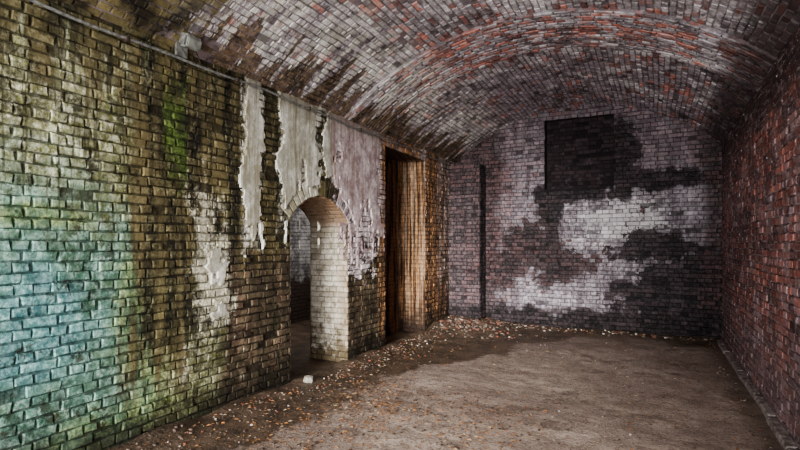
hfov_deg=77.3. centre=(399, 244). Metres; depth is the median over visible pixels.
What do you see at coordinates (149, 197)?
wall
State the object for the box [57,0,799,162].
ceiling
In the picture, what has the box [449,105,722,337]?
wall
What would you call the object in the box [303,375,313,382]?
block
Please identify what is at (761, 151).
wall
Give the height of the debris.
0.248 m
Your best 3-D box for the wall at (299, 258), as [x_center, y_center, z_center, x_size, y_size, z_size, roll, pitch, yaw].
[-1.961,0.198,8.187,2.289,3.004,6.009,0,0,27]
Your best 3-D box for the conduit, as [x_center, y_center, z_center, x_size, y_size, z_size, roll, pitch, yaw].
[-1.737,-1.614,4.645,0.044,0.064,11.701,0,0,27]
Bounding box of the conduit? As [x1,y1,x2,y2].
[28,0,446,163]
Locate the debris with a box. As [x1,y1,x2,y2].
[125,315,771,449]
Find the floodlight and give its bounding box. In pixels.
[175,32,201,63]
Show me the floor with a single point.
(696, 418)
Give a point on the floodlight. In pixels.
(187, 41)
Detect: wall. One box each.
[0,0,454,449]
[290,207,309,323]
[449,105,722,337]
[722,24,799,449]
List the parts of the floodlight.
wall plate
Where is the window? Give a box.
[547,115,613,189]
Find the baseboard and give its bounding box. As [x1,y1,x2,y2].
[717,339,798,449]
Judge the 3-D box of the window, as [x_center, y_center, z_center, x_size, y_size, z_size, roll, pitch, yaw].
[3.415,-1.731,9.500,1.220,1.342,0.028,0,0,27]
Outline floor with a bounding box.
[108,315,783,449]
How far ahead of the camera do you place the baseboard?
4.81 m

